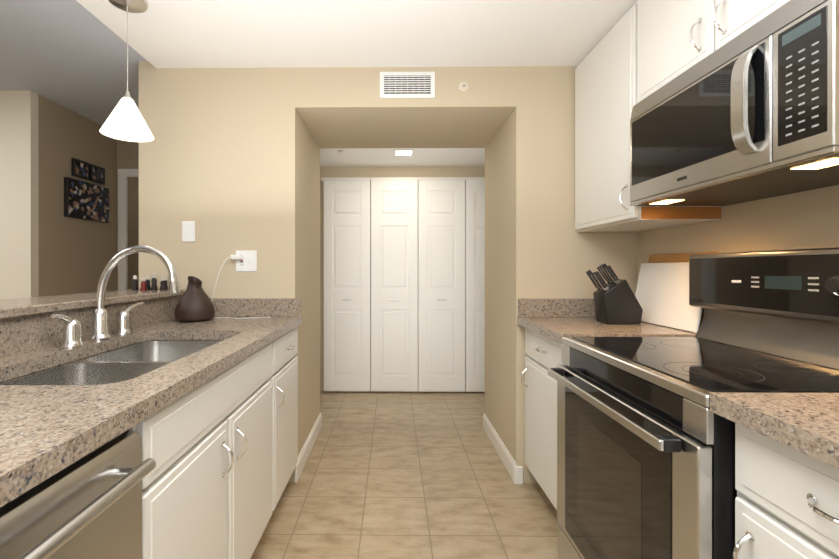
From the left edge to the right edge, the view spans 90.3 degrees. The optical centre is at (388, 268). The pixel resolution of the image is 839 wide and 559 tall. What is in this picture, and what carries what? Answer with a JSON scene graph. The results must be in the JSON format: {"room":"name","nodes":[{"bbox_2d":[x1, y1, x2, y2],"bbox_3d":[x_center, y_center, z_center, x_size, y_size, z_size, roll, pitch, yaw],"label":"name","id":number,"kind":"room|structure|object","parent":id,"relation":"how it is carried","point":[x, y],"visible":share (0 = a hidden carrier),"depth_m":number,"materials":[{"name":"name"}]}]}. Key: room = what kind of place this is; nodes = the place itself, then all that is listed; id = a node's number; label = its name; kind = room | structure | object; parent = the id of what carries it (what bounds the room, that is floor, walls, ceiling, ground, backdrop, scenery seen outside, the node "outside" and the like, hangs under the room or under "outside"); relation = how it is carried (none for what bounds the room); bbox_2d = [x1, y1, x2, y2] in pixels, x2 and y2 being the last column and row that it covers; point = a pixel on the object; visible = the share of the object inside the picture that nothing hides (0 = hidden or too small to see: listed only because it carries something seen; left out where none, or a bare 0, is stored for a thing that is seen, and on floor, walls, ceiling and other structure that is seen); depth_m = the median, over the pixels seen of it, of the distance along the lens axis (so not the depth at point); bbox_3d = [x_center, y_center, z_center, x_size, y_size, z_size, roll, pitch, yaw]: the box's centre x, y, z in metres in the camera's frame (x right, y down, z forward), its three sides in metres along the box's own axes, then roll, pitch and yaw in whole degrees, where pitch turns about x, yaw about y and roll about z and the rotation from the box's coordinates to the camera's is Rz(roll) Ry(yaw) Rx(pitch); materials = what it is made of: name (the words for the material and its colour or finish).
{"room":"kitchen","nodes":[
{"label":"kitchen","id":0,"kind":"room"},
{"bbox_2d":[0,90,38,299],"bbox_3d":[-3.452,-0.071,2.734,2.280,2.500,0.060,0,0,1],"label":"wall","id":1,"kind":"structure","parent":0,"point":[19,226],"depth_m":2.69,"materials":[{"name":"beige paint"}]},
{"bbox_2d":[38,94,116,296],"bbox_3d":[-2.358,-0.071,3.142,0.100,2.500,0.780,0,0,1],"label":"wall","id":2,"kind":"structure","parent":0,"point":[76,255],"depth_m":3.02,"materials":[{"name":"beige paint"}]},
{"bbox_2d":[64,158,108,222],"bbox_3d":[-2.292,-0.589,3.176,0.031,0.435,0.430,0,0,1],"label":"picture frames","id":3,"kind":"object","parent":2,"relation":"attached to","point":[86,200],"visible":0.96,"depth_m":3.14,"materials":[{"name":"black plastic"}]},
{"bbox_2d":[117,139,138,289],"bbox_3d":[-1.893,-0.072,3.570,1.020,2.500,0.115,0,0,1],"label":"wall","id":4,"kind":"structure","parent":0,"point":[127,158],"depth_m":3.52,"materials":[{"name":"beige paint"}]},
{"bbox_2d":[127,177,138,289],"bbox_3d":[-2.626,-0.072,4.235,0.100,2.500,1.200,0,0,1],"label":"wall","id":5,"kind":"structure","parent":0,"point":[133,220],"depth_m":4.21,"materials":[{"name":"beige paint"}]},
{"bbox_2d":[0,0,636,125],"bbox_3d":[-1.524,-1.215,1.672,6.160,0.210,6.900,0,0,1],"label":"ceiling","id":6,"kind":"structure","parent":0,"point":[306,33],"depth_m":2.01,"materials":[{"name":"white paint"}]},
{"bbox_2d":[99,0,153,141],"bbox_3d":[-1.076,-0.830,1.718,0.192,0.558,0.192,0,0,1],"label":"pendant lamp","id":7,"kind":"object","parent":6,"relation":"hanging from","point":[125,121],"visible":1,"depth_m":1.71,"materials":[{"name":"white glass"}]},
{"bbox_2d":[139,61,636,482],"bbox_3d":[0.663,-0.071,2.684,4.090,2.500,0.790,0,0,1],"label":"wall","id":8,"kind":"structure","parent":0,"point":[229,161],"depth_m":2.31,"materials":[{"name":"beige paint"}]},
{"bbox_2d":[0,296,181,356],"bbox_3d":[-1.157,0.207,0.264,0.020,0.120,4.086,0,0,1],"label":"backsplash","id":9,"kind":"structure","parent":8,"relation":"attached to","point":[22,334],"depth_m":1.31,"materials":[{"name":"beige stone"}]},
{"bbox_2d":[182,221,194,241],"bbox_3d":[-1.107,-0.205,2.304,0.072,0.116,0.008,0,0,1],"label":"switch plate","id":10,"kind":"object","parent":8,"relation":"attached to","point":[188,231],"visible":1,"depth_m":2.30,"materials":[{"name":"white plastic"}]},
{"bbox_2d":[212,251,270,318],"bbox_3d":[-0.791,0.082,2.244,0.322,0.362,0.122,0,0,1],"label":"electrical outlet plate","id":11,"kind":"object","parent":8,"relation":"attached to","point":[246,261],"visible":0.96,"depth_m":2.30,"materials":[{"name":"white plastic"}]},
{"bbox_2d":[210,298,299,316],"bbox_3d":[-0.804,0.215,2.294,0.642,0.100,0.020,0,0,1],"label":"backsplash","id":12,"kind":"structure","parent":8,"relation":"attached to","point":[224,307],"depth_m":2.28,"materials":[{"name":"beige stone"}]},
{"bbox_2d":[295,413,321,482],"bbox_3d":[-0.505,1.124,2.691,0.014,0.110,0.804,0,0,1],"label":"baseboard","id":13,"kind":"structure","parent":8,"relation":"attached to","point":[304,454],"depth_m":2.60,"materials":[{"name":"white wood"}]},
{"bbox_2d":[380,72,434,97],"bbox_3d":[0.103,-1.010,2.288,0.304,0.144,0.011,0,0,1],"label":"air vent","id":14,"kind":"object","parent":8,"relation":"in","point":[407,84],"visible":1,"depth_m":2.29,"materials":[{"name":"white plastic"}]},
{"bbox_2d":[459,82,468,91],"bbox_3d":[0.413,-1.000,2.283,0.054,0.054,0.016,0,0,1],"label":"sensor","id":15,"kind":"object","parent":8,"relation":"attached to","point":[463,86],"visible":1,"depth_m":2.29,"materials":[{"name":"beige plastic"}]},
{"bbox_2d":[483,413,522,483],"bbox_3d":[0.718,1.124,2.678,0.048,0.110,0.804,0,0,1],"label":"baseboard","id":16,"kind":"structure","parent":8,"relation":"attached to","point":[514,470],"depth_m":2.50,"materials":[{"name":"white wood"}]},
{"bbox_2d":[518,299,595,314],"bbox_3d":[1.025,0.215,2.274,0.632,0.099,0.020,0,0,1],"label":"backsplash","id":17,"kind":"structure","parent":8,"relation":"attached to","point":[525,306],"depth_m":2.26,"materials":[{"name":"beige stone"}]},
{"bbox_2d":[320,167,484,391],"bbox_3d":[0.622,-0.072,4.030,4.400,2.500,0.120,0,0,1],"label":"wall","id":18,"kind":"structure","parent":0,"point":[329,172],"depth_m":3.98,"materials":[{"name":"beige paint"}]},
{"bbox_2d":[321,177,484,391],"bbox_3d":[0.279,0.149,3.940,1.836,2.022,0.059,0,0,1],"label":"closet doors","id":19,"kind":"structure","parent":18,"relation":"in","point":[427,283],"depth_m":3.93,"materials":[{"name":"white wood"}]},
{"bbox_2d":[320,148,484,166],"bbox_3d":[0.672,-1.147,3.523,4.090,0.350,0.890,0,0,1],"label":"ceiling","id":20,"kind":"structure","parent":0,"point":[420,157],"depth_m":3.64,"materials":[{"name":"white paint"}]},
{"bbox_2d":[394,150,413,155],"bbox_3d":[0.126,-0.968,3.484,0.160,0.007,0.160,0,0,1],"label":"recessed light","id":21,"kind":"object","parent":20,"relation":"in","point":[403,152],"visible":1,"depth_m":3.46,"materials":[{"name":"white plastic"}]},
{"bbox_2d":[251,392,558,558],"bbox_3d":[-0.805,1.210,1.567,7.600,0.060,7.100,0,0,1],"label":"floor","id":22,"kind":"structure","parent":0,"point":[404,475],"depth_m":2.19,"materials":[{"name":"tile"}]},
{"bbox_2d":[0,429,155,558],"bbox_3d":[-0.774,0.747,0.563,0.638,0.866,0.604,0,0,1],"label":"dishwasher","id":23,"kind":"object","parent":22,"relation":"on","point":[88,506],"visible":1,"depth_m":0.69,"materials":[{"name":"silver metal"}]},
{"bbox_2d":[132,385,203,461],"bbox_3d":[-0.830,0.396,1.159,0.406,0.178,0.391,0,0,1],"label":"drawer","id":24,"kind":"object","parent":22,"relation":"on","point":[160,432],"depth_m":0.98,"materials":[{"name":"white wood"}]},
{"bbox_2d":[142,329,297,544],"bbox_3d":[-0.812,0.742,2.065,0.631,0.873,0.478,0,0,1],"label":"base cabinet","id":25,"kind":"object","parent":22,"relation":"on","point":[223,481],"depth_m":1.38,"materials":[{"name":"white wood"}]},
{"bbox_2d":[0,317,301,506],"bbox_3d":[-0.824,0.287,0.261,0.646,0.040,4.086,0,0,1],"label":"countertop","id":26,"kind":"structure","parent":25,"relation":"on","point":[58,406],"depth_m":1.01,"materials":[{"name":"beige stone"}]},
{"bbox_2d":[40,245,179,348],"bbox_3d":[-0.941,0.089,1.547,0.332,0.352,0.470,0,0,1],"label":"faucet","id":27,"kind":"object","parent":26,"relation":"on","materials":[{"name":"silver metal"}]},
{"bbox_2d":[0,340,222,384],"bbox_3d":[-0.827,0.396,1.366,0.490,0.178,0.890,0,0,1],"label":"sink","id":28,"kind":"object","parent":26,"relation":"in","point":[128,360],"depth_m":1.35,"materials":[{"name":"silver metal"}]},
{"bbox_2d":[174,276,214,321],"bbox_3d":[-0.984,0.151,2.118,0.188,0.226,0.188,0,0,1],"label":"vase","id":29,"kind":"object","parent":26,"relation":"on","point":[194,303],"visible":1,"depth_m":2.06,"materials":[{"name":"brown ceramic"}]},
{"bbox_2d":[204,361,247,416],"bbox_3d":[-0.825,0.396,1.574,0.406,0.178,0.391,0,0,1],"label":"drawer front","id":30,"kind":"object","parent":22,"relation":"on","point":[207,411],"depth_m":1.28,"materials":[{"name":"white wood"}]},
{"bbox_2d":[521,327,724,509],"bbox_3d":[1.048,0.741,1.982,0.620,0.873,0.603,0,0,1],"label":"base cabinet","id":31,"kind":"object","parent":22,"relation":"on","point":[543,354],"depth_m":2.01,"materials":[{"name":"white wood"}]},
{"bbox_2d":[517,315,702,342],"bbox_3d":[1.030,0.285,1.982,0.656,0.040,0.603,0,0,1],"label":"countertop","id":32,"kind":"structure","parent":31,"relation":"on","point":[555,327],"depth_m":1.87,"materials":[{"name":"beige stone"}]},
{"bbox_2d":[586,264,642,323],"bbox_3d":[1.091,0.120,2.025,0.227,0.288,0.110,0,0,1],"label":"knife block","id":33,"kind":"object","parent":32,"relation":"on","point":[616,301],"visible":1,"depth_m":1.97,"materials":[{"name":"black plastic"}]},
{"bbox_2d":[635,262,702,332],"bbox_3d":[1.286,0.118,1.928,0.062,0.291,0.470,0,0,1],"label":"cutting board","id":34,"kind":"object","parent":32,"relation":"on","point":[662,293],"visible":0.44,"depth_m":1.91,"materials":[{"name":"white plastic"}]},
{"bbox_2d":[648,252,718,327],"bbox_3d":[1.318,0.096,1.920,0.067,0.332,0.445,0,0,1],"label":"cutting board","id":35,"kind":"object","parent":32,"relation":"on","point":[672,258],"visible":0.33,"depth_m":1.95,"materials":[{"name":"brown wood"}]},
{"bbox_2d":[548,247,838,558],"bbox_3d":[0.983,0.556,1.286,0.726,1.226,0.780,0,0,1],"label":"range","id":36,"kind":"object","parent":22,"relation":"on","point":[645,452],"visible":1,"depth_m":1.21,"materials":[{"name":"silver metal"}]},
{"bbox_2d":[728,419,838,558],"bbox_3d":[1.034,0.742,0.664,0.620,0.873,0.455,0,0,1],"label":"base cabinet","id":37,"kind":"object","parent":22,"relation":"on","point":[787,473],"depth_m":0.77,"materials":[{"name":"white wood"}]},
{"bbox_2d":[710,393,838,470],"bbox_3d":[1.003,0.287,-0.456,0.656,0.040,2.693,0,0,1],"label":"countertop","id":38,"kind":"structure","parent":37,"relation":"on","point":[807,424],"depth_m":0.77,"materials":[{"name":"beige stone"}]},
{"bbox_2d":[295,66,515,148],"bbox_3d":[0.098,-1.106,2.689,1.220,0.430,0.790,0,0,1],"label":"soffit","id":39,"kind":"structure","parent":0,"point":[342,107],"depth_m":2.32,"materials":[{"name":"beige paint"}]},
{"bbox_2d":[637,185,838,369],"bbox_3d":[1.416,-0.068,0.236,0.150,2.500,4.090,0,0,1],"label":"wall","id":40,"kind":"structure","parent":0,"point":[808,219],"depth_m":1.51,"materials":[{"name":"beige paint"}]},
{"bbox_2d":[575,3,721,231],"bbox_3d":[1.183,-0.654,1.988,0.351,0.908,0.586,0,0,1],"label":"upper cabinet","id":41,"kind":"object","parent":40,"relation":"attached to","point":[605,78],"depth_m":1.91,"materials":[{"name":"white wood"}]},
{"bbox_2d":[635,0,789,104],"bbox_3d":[1.175,-0.881,1.283,0.351,0.453,0.824,0,0,1],"label":"upper cabinet","id":42,"kind":"object","parent":40,"relation":"attached to","point":[641,50],"depth_m":1.43,"materials":[{"name":"white wood"}]},
{"bbox_2d":[630,0,838,205],"bbox_3d":[1.136,-0.451,1.284,0.424,0.402,0.776,0,0,1],"label":"microwave","id":43,"kind":"object","parent":42,"relation":"attached to","point":[750,114],"visible":1,"depth_m":1.11,"materials":[{"name":"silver metal"}]},
{"bbox_3d":[-1.289,0.664,0.266,0.240,1.035,4.090,0,0,1],"label":"wall","id":44,"kind":"structure","parent":0,"visible":0},
{"bbox_2d":[0,289,185,318],"bbox_3d":[-1.286,0.132,0.265,0.325,0.030,4.088,0,0,1],"label":"countertop","id":45,"kind":"structure","parent":44,"relation":"on","point":[12,308],"depth_m":1.55,"materials":[{"name":"stone"}]},
{"bbox_2d":[132,273,175,290],"bbox_3d":[-1.250,0.069,2.220,0.197,0.090,0.111,0,0,1],"label":"bottles","id":46,"kind":"object","parent":45,"relation":"on","point":[145,284],"visible":0.85,"depth_m":2.18,"materials":[{"name":"black"}]}
]}

